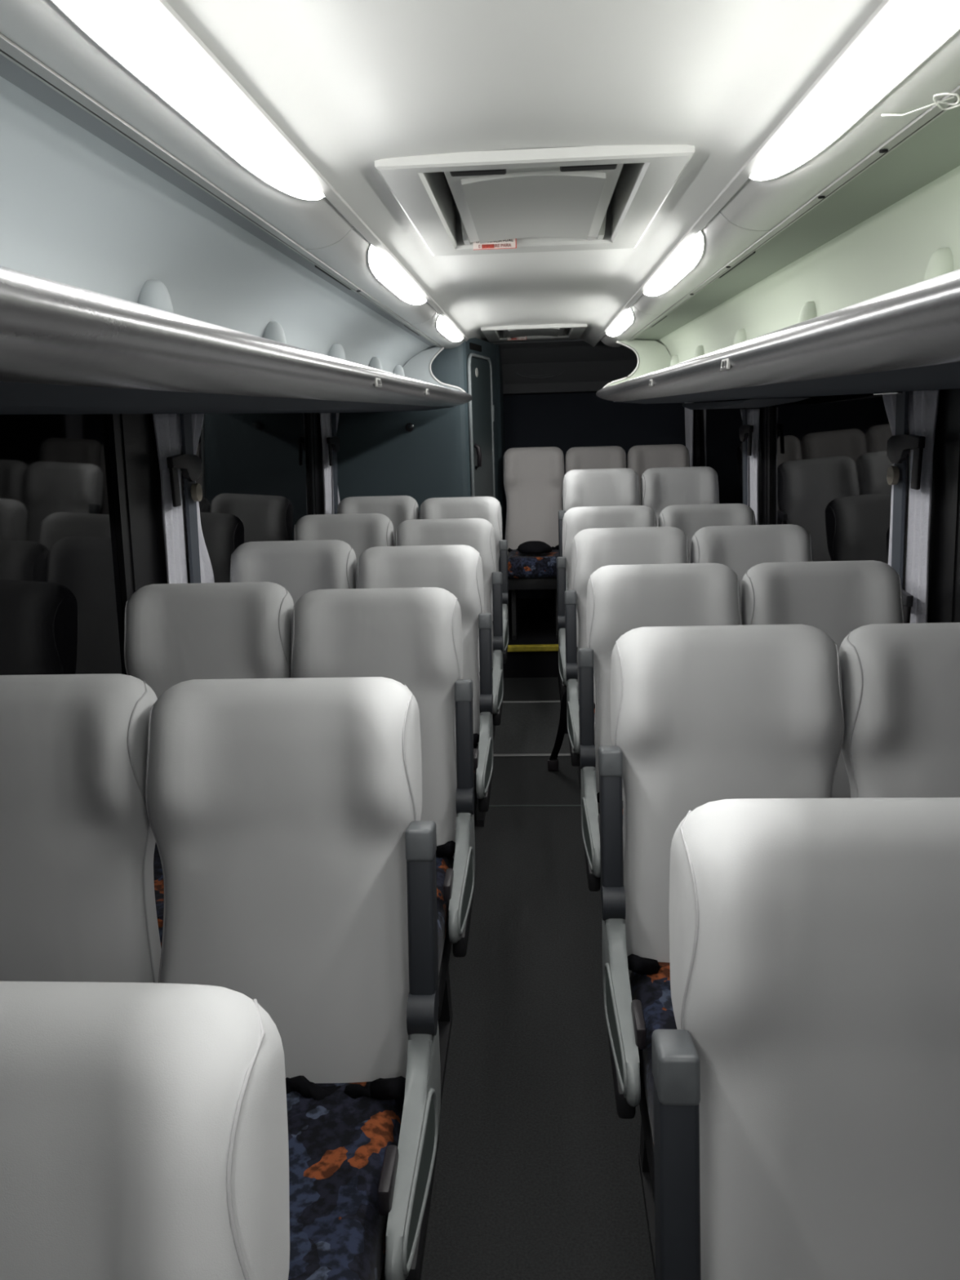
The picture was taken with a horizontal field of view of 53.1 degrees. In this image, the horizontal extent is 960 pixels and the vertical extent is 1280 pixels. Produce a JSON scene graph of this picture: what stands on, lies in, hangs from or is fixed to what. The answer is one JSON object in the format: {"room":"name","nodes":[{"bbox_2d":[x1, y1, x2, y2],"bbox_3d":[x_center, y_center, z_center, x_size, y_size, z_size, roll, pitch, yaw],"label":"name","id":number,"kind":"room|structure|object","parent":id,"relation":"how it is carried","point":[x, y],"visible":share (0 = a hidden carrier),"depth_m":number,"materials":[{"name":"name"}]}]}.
{"room":"vehicle interior","nodes":[
{"label":"vehicle interior","id":0,"kind":"room"},
{"bbox_2d":[336,337,506,571],"bbox_3d":[-0.313,-0.914,6.456,0.925,2.035,1.730,-1,13,3],"label":"wall","id":1,"kind":"structure","parent":0,"point":[377,456],"depth_m":5.54,"materials":[{"name":"grey plastic"}]},
{"bbox_2d":[404,422,414,431],"bbox_3d":[-0.401,-1.213,5.474,0.056,0.048,0.045,-1,13,3],"label":"coat hook","id":2,"kind":"object","parent":1,"relation":"attached to","point":[409,427],"visible":1,"depth_m":5.49,"materials":[{"name":"black plastic"}]},
{"bbox_2d":[469,342,481,351],"bbox_3d":[-0.027,-1.719,5.638,0.012,0.035,0.300,1,14,12],"label":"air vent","id":3,"kind":"object","parent":1,"relation":"in","point":[473,346],"visible":1,"depth_m":5.61,"materials":[{"name":"black plastic"}]},
{"bbox_2d":[467,352,495,497],"bbox_3d":[0.041,-0.862,5.915,0.052,1.720,0.645,1,14,12],"label":"door","id":4,"kind":"structure","parent":1,"relation":"in","point":[481,407],"depth_m":5.78,"materials":[{"name":"grey plastic"}]},
{"bbox_2d":[502,598,568,733],"bbox_3d":[0.754,0.070,6.155,1.560,0.195,2.690,-1,13,3],"label":"step","id":5,"kind":"structure","parent":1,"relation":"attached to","point":[535,616],"depth_m":6.09,"materials":[{"name":"black carpet"}]},
{"bbox_2d":[507,644,558,652],"bbox_3d":[0.328,0.047,5.910,0.460,0.037,0.053,-1,13,3],"label":"trim","id":6,"kind":"structure","parent":5,"relation":"attached to","point":[539,647],"depth_m":5.89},
{"bbox_2d":[503,446,564,639],"bbox_3d":[0.352,-0.628,6.165,0.400,1.179,0.671,-1,13,3],"label":"seat","id":7,"kind":"object","parent":5,"relation":"on","point":[533,477],"visible":0.77,"depth_m":6.26,"materials":[{"name":"grey fabric"}]},
{"bbox_2d":[507,549,559,578],"bbox_3d":[0.352,-0.497,6.121,0.357,0.133,0.525,-1,13,3],"label":"seat cushion","id":8,"kind":"object","parent":7,"relation":"on","point":[520,566],"depth_m":5.88,"materials":[{"name":"multicoloured fabric"}]},
{"bbox_2d":[517,541,551,554],"bbox_3d":[0.349,-0.593,6.098,0.220,0.064,0.240,-1,13,3],"label":"cloth","id":9,"kind":"object","parent":7,"relation":"on","point":[528,547],"visible":1,"depth_m":6.02,"materials":[{"name":"black fabric"}]},
{"bbox_2d":[564,445,626,474],"bbox_3d":[0.759,-0.632,6.162,0.400,1.179,0.672,-1,13,3],"label":"seat","id":10,"kind":"object","parent":5,"relation":"on","point":[608,456],"visible":0.2,"depth_m":6.25,"materials":[{"name":"grey fabric"}]},
{"bbox_2d":[558,468,639,590],"bbox_3d":[0.655,-0.310,5.154,0.452,1.165,0.738,-1,13,3],"label":"seat","id":11,"kind":"object","parent":5,"relation":"on","point":[595,486],"visible":0.25,"depth_m":5.26,"materials":[{"name":"grey leather"}]},
{"bbox_2d":[626,444,689,505],"bbox_3d":[1.165,-0.639,6.138,0.400,1.179,0.672,-1,13,3],"label":"seat","id":12,"kind":"object","parent":5,"relation":"on","point":[641,458],"visible":0.24,"depth_m":6.22,"materials":[{"name":"grey fabric"}]},
{"bbox_2d":[640,466,719,526],"bbox_3d":[1.099,-0.318,5.134,0.424,1.163,0.729,-1,13,3],"label":"seat","id":13,"kind":"object","parent":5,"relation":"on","point":[661,488],"visible":0.35,"depth_m":5.24,"materials":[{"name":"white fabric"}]},
{"bbox_2d":[165,0,883,346],"bbox_3d":[0.130,-1.005,2.327,0.780,0.074,8.200,-1,13,3],"label":"ceiling","id":14,"kind":"structure","parent":0,"point":[353,85],"depth_m":1.39,"materials":[{"name":"plastic"}]},
{"bbox_2d":[0,0,468,349],"bbox_3d":[-0.359,-0.835,1.912,0.190,0.064,7.260,-1,13,3],"label":"panel","id":15,"kind":"object","parent":14,"relation":"attached to","point":[43,53],"visible":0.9,"depth_m":1.30,"materials":[{"name":"grey plastic"}]},
{"bbox_2d":[49,0,324,200],"bbox_3d":[-0.341,-0.662,1.180,0.052,0.039,1.242,-1,13,3],"label":"ceiling lamp","id":16,"kind":"object","parent":15,"relation":"attached to","point":[123,29],"visible":1,"depth_m":1.08,"materials":[{"name":"white plastic"}]},
{"bbox_2d":[367,244,426,305],"bbox_3d":[-0.245,-1.063,2.870,0.052,0.039,1.202,-1,13,3],"label":"ceiling lamp","id":17,"kind":"object","parent":15,"relation":"attached to","point":[380,268],"visible":1,"depth_m":2.68,"materials":[{"name":"white plastic"}]},
{"bbox_2d":[435,315,462,342],"bbox_3d":[-0.149,-1.468,4.575,0.052,0.039,1.292,-1,13,3],"label":"ceiling lamp","id":18,"kind":"object","parent":15,"relation":"attached to","point":[442,326],"visible":0.99,"depth_m":4.38,"materials":[{"name":"white plastic"}]},
{"bbox_2d":[480,324,587,342],"bbox_3d":[0.317,-1.868,5.653,0.580,0.138,0.880,-1,13,3],"label":"roof hatch","id":19,"kind":"object","parent":14,"relation":"attached to","point":[538,331],"visible":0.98,"depth_m":5.66,"materials":[{"name":"grey plastic"}]},
{"bbox_2d":[374,144,694,256],"bbox_3d":[0.123,-1.053,2.224,0.580,0.138,1.020,-1,13,3],"label":"roof hatch","id":20,"kind":"object","parent":14,"relation":"attached to","point":[602,197],"visible":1,"depth_m":2.09,"materials":[{"name":"grey plastic"}]},
{"bbox_2d":[597,0,959,346],"bbox_3d":[0.631,-0.884,1.993,0.293,0.064,7.550,-1,13,3],"label":"panel","id":21,"kind":"object","parent":14,"relation":"attached to","point":[753,229],"visible":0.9,"depth_m":1.70,"materials":[{"name":"grey plastic"}]},
{"bbox_2d":[606,307,634,336],"bbox_3d":[0.664,-1.481,4.526,0.052,0.039,1.292,-1,13,3],"label":"ceiling lamp","id":22,"kind":"object","parent":21,"relation":"attached to","point":[627,319],"visible":0.99,"depth_m":4.33,"materials":[{"name":"white plastic"}]},
{"bbox_2d":[643,230,705,296],"bbox_3d":[0.567,-1.076,2.821,0.052,0.039,1.202,-1,13,3],"label":"ceiling lamp","id":23,"kind":"object","parent":21,"relation":"attached to","point":[691,254],"visible":1,"depth_m":2.63,"materials":[{"name":"white plastic"}]},
{"bbox_2d":[749,0,959,181],"bbox_3d":[0.472,-0.674,1.131,0.052,0.039,1.242,-1,13,3],"label":"ceiling lamp","id":24,"kind":"object","parent":21,"relation":"attached to","point":[922,27],"visible":1,"depth_m":1.14,"materials":[{"name":"white plastic"}]},
{"bbox_2d":[881,92,959,115],"bbox_3d":[0.554,-0.657,1.185,0.048,0.013,0.108,-7,14,-23],"label":"string","id":25,"kind":"object","parent":21,"relation":"attached to","point":[955,104],"visible":1,"depth_m":1.17,"materials":[{"name":"white fabric"}]},
{"bbox_2d":[420,677,654,1279],"bbox_3d":[0.206,0.922,3.167,2.500,0.060,8.950,-1,13,3],"label":"floor","id":26,"kind":"structure","parent":0,"point":[537,1176],"depth_m":2.38,"materials":[{"name":"rubber"}]},
{"bbox_2d":[0,673,161,982],"bbox_3d":[-0.809,0.699,1.561,0.466,1.170,0.693,-1,13,3],"label":"seat","id":27,"kind":"object","parent":26,"relation":"on","point":[77,842],"visible":0.59,"depth_m":1.67,"materials":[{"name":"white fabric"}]},
{"bbox_2d":[0,981,289,1279],"bbox_3d":[-0.366,0.918,0.588,0.477,1.165,0.739,-1,13,3],"label":"seat","id":28,"kind":"object","parent":26,"relation":"on","point":[144,1127],"visible":1,"depth_m":0.70,"materials":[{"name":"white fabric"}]},
{"bbox_2d":[124,582,293,948],"bbox_3d":[-0.717,0.491,2.401,0.443,1.184,0.693,-1,13,3],"label":"seat","id":29,"kind":"object","parent":26,"relation":"on","point":[175,633],"visible":0.34,"depth_m":2.50,"materials":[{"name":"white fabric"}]},
{"bbox_2d":[153,843,164,948],"bbox_3d":[-0.718,0.624,2.347,0.396,0.134,0.525,-1,13,3],"label":"seat cushion","id":30,"kind":"object","parent":29,"relation":"on","point":[157,868],"depth_m":2.29,"materials":[{"name":"multicoloured fabric"}]},
{"bbox_2d":[145,676,440,1279],"bbox_3d":[-0.322,0.705,1.487,0.498,1.165,0.739,-1,13,3],"label":"seat","id":31,"kind":"object","parent":26,"relation":"on","point":[297,855],"visible":0.83,"depth_m":1.60,"materials":[{"name":"grey leather"}]},
{"bbox_2d":[286,1081,404,1279],"bbox_3d":[-0.341,0.838,1.410,0.417,0.133,0.525,-1,13,3],"label":"seat cushion","id":32,"kind":"object","parent":31,"relation":"on","point":[340,1133],"depth_m":1.41,"materials":[{"name":"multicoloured fabric"}]},
{"bbox_2d":[230,539,356,604],"bbox_3d":[-0.649,0.299,3.196,0.436,1.189,0.693,-1,13,3],"label":"seat","id":33,"kind":"object","parent":26,"relation":"on","point":[302,567],"visible":0.24,"depth_m":3.29,"materials":[{"name":"white fabric"}]},
{"bbox_2d":[293,513,394,562],"bbox_3d":[-0.592,0.101,4.021,0.434,1.194,0.693,-1,13,3],"label":"seat","id":34,"kind":"object","parent":26,"relation":"on","point":[362,531],"visible":0.24,"depth_m":4.11,"materials":[{"name":"white fabric"}]},
{"bbox_2d":[337,495,419,535],"bbox_3d":[-0.536,-0.109,4.904,0.430,1.194,0.693,-1,13,3],"label":"seat","id":35,"kind":"object","parent":26,"relation":"on","point":[399,508],"visible":0.16,"depth_m":5.00,"materials":[{"name":"white fabric"}]},
{"bbox_2d":[290,586,475,1102],"bbox_3d":[-0.255,0.504,2.332,0.473,1.165,0.739,-1,13,3],"label":"seat","id":36,"kind":"object","parent":26,"relation":"on","point":[412,637],"visible":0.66,"depth_m":2.44,"materials":[{"name":"grey leather"}]},
{"bbox_2d":[435,856,453,975],"bbox_3d":[-0.273,0.636,2.254,0.396,0.133,0.525,-1,13,3],"label":"seat cushion","id":37,"kind":"object","parent":36,"relation":"on","point":[442,863],"depth_m":2.20,"materials":[{"name":"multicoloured fabric"}]},
{"bbox_2d":[355,544,493,883],"bbox_3d":[-0.194,0.314,3.127,0.466,1.165,0.739,-1,13,3],"label":"seat","id":38,"kind":"object","parent":26,"relation":"on","point":[457,569],"visible":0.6,"depth_m":3.24,"materials":[{"name":"grey leather"}]},
{"bbox_2d":[473,747,476,787],"bbox_3d":[-0.212,0.447,3.049,0.390,0.133,0.525,-1,13,3],"label":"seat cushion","id":39,"kind":"object","parent":38,"relation":"on","point":[475,763],"depth_m":3.04,"materials":[{"name":"blue fabric"}]},
{"bbox_2d":[394,518,503,826],"bbox_3d":[-0.139,0.118,3.952,0.464,1.165,0.739,-1,13,3],"label":"seat","id":40,"kind":"object","parent":26,"relation":"on","point":[478,534],"visible":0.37,"depth_m":4.06,"materials":[{"name":"grey leather"}]},
{"bbox_2d":[419,496,508,743],"bbox_3d":[-0.088,-0.106,4.833,0.459,1.165,0.739,-1,13,3],"label":"seat","id":41,"kind":"object","parent":26,"relation":"on","point":[487,508],"visible":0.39,"depth_m":4.94,"materials":[{"name":"grey leather"}]},
{"bbox_2d":[502,700,559,702],"bbox_3d":[0.299,0.350,5.439,0.610,0.006,0.024,-1,13,3],"label":"trim","id":42,"kind":"structure","parent":26,"relation":"on","point":[526,701],"depth_m":5.43,"materials":[{"name":"silver metal"}]},
{"bbox_2d":[493,702,570,754],"bbox_3d":[0.280,0.451,5.022,0.540,0.003,0.860,-1,13,3],"label":"floor","id":43,"kind":"structure","parent":26,"relation":"on","point":[528,727],"depth_m":4.96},
{"bbox_2d":[493,753,570,756],"bbox_3d":[0.251,0.551,4.594,0.610,0.006,0.024,-1,13,3],"label":"trim","id":44,"kind":"structure","parent":26,"relation":"on","point":[516,754],"depth_m":4.59,"materials":[{"name":"silver metal"}]},
{"bbox_2d":[488,804,581,806],"bbox_3d":[0.218,0.692,4.006,0.590,0.003,0.008,-1,13,3],"label":"trim","id":45,"kind":"structure","parent":26,"relation":"on","point":[491,805],"depth_m":4.00,"materials":[{"name":"grey plastic"}]},
{"bbox_2d":[556,505,657,788],"bbox_3d":[0.585,0.017,4.288,0.468,1.165,0.738,-1,13,3],"label":"seat","id":46,"kind":"object","parent":26,"relation":"on","point":[576,519],"visible":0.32,"depth_m":4.40,"materials":[{"name":"grey leather"}]},
{"bbox_2d":[547,689,567,770],"bbox_3d":[0.357,0.389,4.255,0.063,0.463,0.220,-7,14,-22],"label":"belt","id":47,"kind":"object","parent":46,"relation":"hanging from","point":[553,762],"visible":0.8,"depth_m":4.26,"materials":[{"name":"black fabric"}]},
{"bbox_2d":[564,526,689,813],"bbox_3d":[0.551,0.213,3.462,0.473,1.165,0.738,-1,13,3],"label":"seat","id":48,"kind":"object","parent":26,"relation":"on","point":[592,548],"visible":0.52,"depth_m":3.57,"materials":[{"name":"grey leather"}]},
{"bbox_2d":[577,563,742,891],"bbox_3d":[0.509,0.421,2.587,0.466,1.165,0.738,-1,13,3],"label":"seat","id":49,"kind":"object","parent":26,"relation":"on","point":[621,599],"visible":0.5,"depth_m":2.70,"materials":[{"name":"grey leather"}]},
{"bbox_2d":[658,503,755,563],"bbox_3d":[1.045,0.009,4.268,0.439,1.163,0.729,-1,13,3],"label":"seat","id":50,"kind":"object","parent":26,"relation":"on","point":[689,518],"visible":0.16,"depth_m":4.38,"materials":[{"name":"white fabric"}]},
{"bbox_2d":[598,624,844,1279],"bbox_3d":[0.480,0.610,1.789,0.489,1.165,0.738,-1,13,3],"label":"seat","id":51,"kind":"object","parent":26,"relation":"on","point":[700,715],"visible":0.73,"depth_m":1.90,"materials":[{"name":"grey leather"}]},
{"bbox_2d":[629,961,677,1143],"bbox_3d":[0.493,0.742,1.710,0.409,0.133,0.525,-1,13,3],"label":"seat cushion","id":52,"kind":"object","parent":51,"relation":"on","point":[650,984],"depth_m":1.77,"materials":[{"name":"multicoloured fabric"}]},
{"bbox_2d":[690,524,813,594],"bbox_3d":[1.016,0.205,3.441,0.443,1.163,0.729,-1,13,3],"label":"seat","id":53,"kind":"object","parent":26,"relation":"on","point":[739,548],"visible":0.25,"depth_m":3.55,"materials":[{"name":"white fabric"}]},
{"bbox_2d":[651,797,959,1279],"bbox_3d":[0.423,0.820,0.906,0.477,1.165,0.738,-1,13,3],"label":"seat","id":54,"kind":"object","parent":26,"relation":"on","point":[806,1083],"visible":1,"depth_m":1.02,"materials":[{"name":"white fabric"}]},
{"bbox_2d":[741,560,903,798],"bbox_3d":[0.967,0.413,2.567,0.436,1.163,0.729,-1,13,3],"label":"seat","id":55,"kind":"object","parent":26,"relation":"on","point":[837,598],"visible":0.27,"depth_m":2.68,"materials":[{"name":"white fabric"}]},
{"bbox_2d":[838,622,959,797],"bbox_3d":[0.960,0.601,1.768,0.458,1.163,0.729,-1,13,3],"label":"seat","id":56,"kind":"object","parent":26,"relation":"on","point":[900,682],"visible":0.45,"depth_m":1.89,"materials":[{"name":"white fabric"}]},
{"bbox_2d":[489,338,637,394],"bbox_3d":[0.699,-1.995,6.692,1.750,0.510,0.800,-1,13,3],"label":"wall","id":57,"kind":"structure","parent":0,"point":[587,367],"depth_m":6.70,"materials":[{"name":"grey plastic"}]},
{"bbox_2d":[503,391,685,599],"bbox_3d":[0.750,-1.002,7.291,1.850,1.760,0.070,-1,13,3],"label":"wall","id":58,"kind":"structure","parent":0,"point":[564,421],"depth_m":7.11,"materials":[{"name":"grey fabric"}]},
{"bbox_3d":[-0.969,0.554,3.146,0.110,0.735,8.950,-1,13,3],"label":"wall","id":59,"kind":"structure","parent":0,"visible":0},
{"bbox_2d":[0,413,133,675],"bbox_3d":[-1.083,0.157,1.226,0.057,0.925,3.090,-1,13,3],"label":"window","id":60,"kind":"structure","parent":59,"relation":"in","point":[66,575],"depth_m":2.35,"materials":[{"name":"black glass"}]},
{"bbox_2d":[120,413,190,592],"bbox_3d":[-0.995,-0.247,2.962,0.085,0.940,0.480,-1,13,3],"label":"window pillar","id":61,"kind":"structure","parent":59,"relation":"attached to","point":[142,471],"depth_m":2.79,"materials":[{"name":"black plastic"}]},
{"bbox_2d":[195,413,315,582],"bbox_3d":[-0.921,-0.525,4.096,0.057,0.925,1.860,-1,13,3],"label":"window","id":62,"kind":"structure","parent":59,"relation":"in","point":[256,478],"depth_m":3.92,"materials":[{"name":"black glass"}]},
{"bbox_2d":[312,413,324,514],"bbox_3d":[-0.867,-0.783,5.216,0.085,0.940,0.440,-1,13,3],"label":"trim","id":63,"kind":"structure","parent":59,"relation":"attached to","point":[317,451],"depth_m":5.03,"materials":[{"name":"black plastic"}]},
{"bbox_3d":[1.357,0.517,3.005,0.110,0.735,8.950,-1,13,3],"label":"wall","id":64,"kind":"structure","parent":0,"visible":0},
{"bbox_2d":[693,419,694,466],"bbox_3d":[1.574,-1.284,7.033,0.085,0.940,0.230,-1,13,3],"label":"trim","id":65,"kind":"structure","parent":64,"relation":"attached to","point":[693,420],"depth_m":6.90,"materials":[{"name":"black plastic"}]},
{"bbox_2d":[693,408,747,503],"bbox_3d":[1.508,-1.057,6.046,0.057,0.925,1.800,-1,13,3],"label":"window","id":66,"kind":"structure","parent":64,"relation":"in","point":[717,445],"depth_m":5.94,"materials":[{"name":"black glass"}]},
{"bbox_2d":[747,406,767,524],"bbox_3d":[1.457,-0.794,4.968,0.085,0.940,0.420,-1,13,3],"label":"trim","id":67,"kind":"structure","parent":64,"relation":"attached to","point":[762,476],"depth_m":4.80,"materials":[{"name":"black plastic"}]},
{"bbox_2d":[767,393,893,564],"bbox_3d":[1.387,-0.549,3.908,0.057,0.925,1.760,-1,13,3],"label":"window","id":68,"kind":"structure","parent":64,"relation":"in","point":[828,463],"depth_m":3.74,"materials":[{"name":"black glass"}]},
{"bbox_2d":[902,388,959,622],"bbox_3d":[1.337,-0.288,2.841,0.085,0.940,0.440,-1,13,3],"label":"window pillar","id":69,"kind":"structure","parent":64,"relation":"attached to","point":[946,451],"depth_m":2.68,"materials":[{"name":"black plastic"}]},
{"bbox_2d":[953,481,959,622],"bbox_3d":[1.228,0.116,1.106,0.057,0.925,3.130,-1,13,3],"label":"window","id":70,"kind":"structure","parent":64,"relation":"in","point":[957,589],"depth_m":2.63,"materials":[{"name":"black glass"}]},
{"bbox_3d":[-1.020,-0.917,2.799,0.095,0.440,8.950,-1,13,3],"label":"wall","id":71,"kind":"structure","parent":0,"visible":0},
{"bbox_2d":[0,75,472,414],"bbox_3d":[-0.624,-0.654,1.970,0.788,0.355,7.260,-1,13,3],"label":"luggage rack","id":72,"kind":"object","parent":71,"relation":"attached to","point":[122,291],"visible":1,"depth_m":1.43,"materials":[{"name":"white plastic"}]},
{"bbox_2d":[152,413,187,583],"bbox_3d":[-0.941,-0.254,2.997,0.066,0.894,0.199,-1,13,3],"label":"curtain","id":73,"kind":"object","parent":72,"relation":"hanging from","point":[167,428],"visible":0.44,"depth_m":2.91,"materials":[{"name":"white fabric"}]},
{"bbox_2d":[180,413,202,582],"bbox_3d":[-0.906,-0.271,3.065,0.059,0.894,0.070,-1,13,3],"label":"strap","id":74,"kind":"object","parent":72,"relation":"attached to","point":[185,419],"depth_m":3.01,"materials":[{"name":"grey fabric"}]},
{"bbox_2d":[166,453,201,506],"bbox_3d":[-0.906,-0.497,2.962,0.020,0.151,0.245,-1,13,3],"label":"curtain hook","id":75,"kind":"object","parent":74,"relation":"attached to","point":[190,467],"visible":1,"depth_m":2.89,"materials":[{"name":"black plastic"}]},
{"bbox_2d":[181,413,214,582],"bbox_3d":[-0.928,-0.310,3.231,0.064,0.895,0.301,-1,13,3],"label":"curtain","id":76,"kind":"object","parent":72,"relation":"hanging from","point":[206,568],"visible":0.23,"depth_m":3.15,"materials":[{"name":"white fabric"}]},
{"bbox_2d":[319,413,332,514],"bbox_3d":[-0.817,-0.773,5.183,0.066,0.894,0.199,-1,13,3],"label":"curtain","id":77,"kind":"object","parent":72,"relation":"hanging from","point":[325,418],"visible":0.57,"depth_m":5.09,"materials":[{"name":"white fabric"}]},
{"bbox_2d":[331,413,337,514],"bbox_3d":[-0.789,-0.790,5.251,0.045,0.894,0.070,-1,13,3],"label":"strap","id":78,"kind":"object","parent":72,"relation":"attached to","point":[333,415],"visible":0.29,"depth_m":5.20,"materials":[{"name":"grey fabric"}]},
{"bbox_2d":[326,435,340,466],"bbox_3d":[-0.782,-1.016,5.148,0.020,0.151,0.245,-1,13,3],"label":"curtain hook","id":79,"kind":"object","parent":78,"relation":"attached to","point":[333,442],"visible":1,"depth_m":5.07,"materials":[{"name":"black plastic"}]},
{"bbox_2d":[331,413,340,514],"bbox_3d":[-0.804,-0.829,5.416,0.064,0.895,0.301,-1,13,3],"label":"curtain","id":80,"kind":"object","parent":72,"relation":"hanging from","point":[337,414],"visible":0.2,"depth_m":5.30,"materials":[{"name":"white fabric"}]},
{"bbox_3d":[1.320,-0.954,2.658,0.095,0.440,8.950,-1,13,3],"label":"wall","id":81,"kind":"structure","parent":0,"visible":0},
{"bbox_2d":[684,402,693,466],"bbox_3d":[1.510,-1.336,6.926,0.057,0.734,0.241,-1,13,3],"label":"curtain","id":82,"kind":"object","parent":81,"relation":"hanging from","point":[689,414],"visible":0.52,"depth_m":6.83,"materials":[{"name":"white fabric"}]},
{"bbox_2d":[595,165,959,404],"bbox_3d":[0.838,-0.671,1.903,0.786,0.348,7.300,-1,13,3],"label":"luggage rack","id":83,"kind":"object","parent":81,"relation":"attached to","point":[874,308],"depth_m":1.81,"materials":[{"name":"grey plastic"}]},
{"bbox_2d":[742,408,747,505],"bbox_3d":[1.384,-0.772,5.009,0.045,0.843,0.070,-1,13,3],"label":"strap","id":84,"kind":"object","parent":83,"relation":"attached to","point":[744,411],"visible":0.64,"depth_m":4.96,"materials":[{"name":"grey fabric"}]},
{"bbox_2d":[739,424,753,455],"bbox_3d":[1.357,-1.022,4.902,0.020,0.151,0.245,-1,13,3],"label":"curtain hook","id":85,"kind":"object","parent":84,"relation":"attached to","point":[745,430],"visible":1,"depth_m":4.82,"materials":[{"name":"black plastic"}]},
{"bbox_2d":[740,408,749,506],"bbox_3d":[1.415,-0.796,5.106,0.062,0.844,0.168,-1,13,3],"label":"curtain","id":86,"kind":"object","parent":83,"relation":"hanging from","point":[740,409],"visible":0.09,"depth_m":5.02,"materials":[{"name":"white fabric"}]},
{"bbox_2d":[682,397,809,409],"bbox_3d":[1.159,-1.071,4.374,0.220,0.034,1.720,-1,13,3],"label":"rail","id":87,"kind":"object","parent":83,"relation":"attached to","point":[749,403],"visible":1,"depth_m":4.00,"materials":[{"name":"grey metal"}]},
{"bbox_2d":[746,408,759,524],"bbox_3d":[1.405,-0.754,4.929,0.064,0.844,0.182,-1,13,3],"label":"curtain","id":88,"kind":"object","parent":83,"relation":"hanging from","point":[753,415],"visible":0.61,"depth_m":4.85,"materials":[{"name":"white fabric"}]},
{"bbox_2d":[882,394,909,589],"bbox_3d":[1.293,-0.326,3.017,0.058,0.895,0.199,-2,13,0],"label":"curtain","id":89,"kind":"object","parent":83,"relation":"hanging from","point":[890,400],"visible":0.21,"depth_m":2.95,"materials":[{"name":"white fabric"}]},
{"bbox_2d":[886,391,908,588],"bbox_3d":[1.257,-0.298,2.905,0.059,0.894,0.070,-1,13,3],"label":"strap","id":90,"kind":"object","parent":83,"relation":"attached to","point":[902,399],"depth_m":2.85,"materials":[{"name":"grey fabric"}]},
{"bbox_2d":[886,434,925,489],"bbox_3d":[1.238,-0.524,2.804,0.020,0.151,0.245,-1,13,3],"label":"curtain hook","id":91,"kind":"object","parent":90,"relation":"attached to","point":[899,446],"visible":1,"depth_m":2.73,"materials":[{"name":"black plastic"}]},
{"bbox_2d":[902,589,913,623],"bbox_3d":[1.251,-0.086,2.907,0.020,0.151,0.245,-1,13,3],"label":"curtain hook","id":92,"kind":"object","parent":90,"relation":"attached to","point":[908,598],"visible":0.3,"depth_m":2.79,"materials":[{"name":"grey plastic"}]},
{"bbox_2d":[904,389,939,623],"bbox_3d":[1.284,-0.282,2.833,0.066,0.894,0.199,-1,13,3],"label":"curtain","id":93,"kind":"object","parent":83,"relation":"hanging from","point":[922,411],"visible":0.62,"depth_m":2.77,"materials":[{"name":"white fabric"}]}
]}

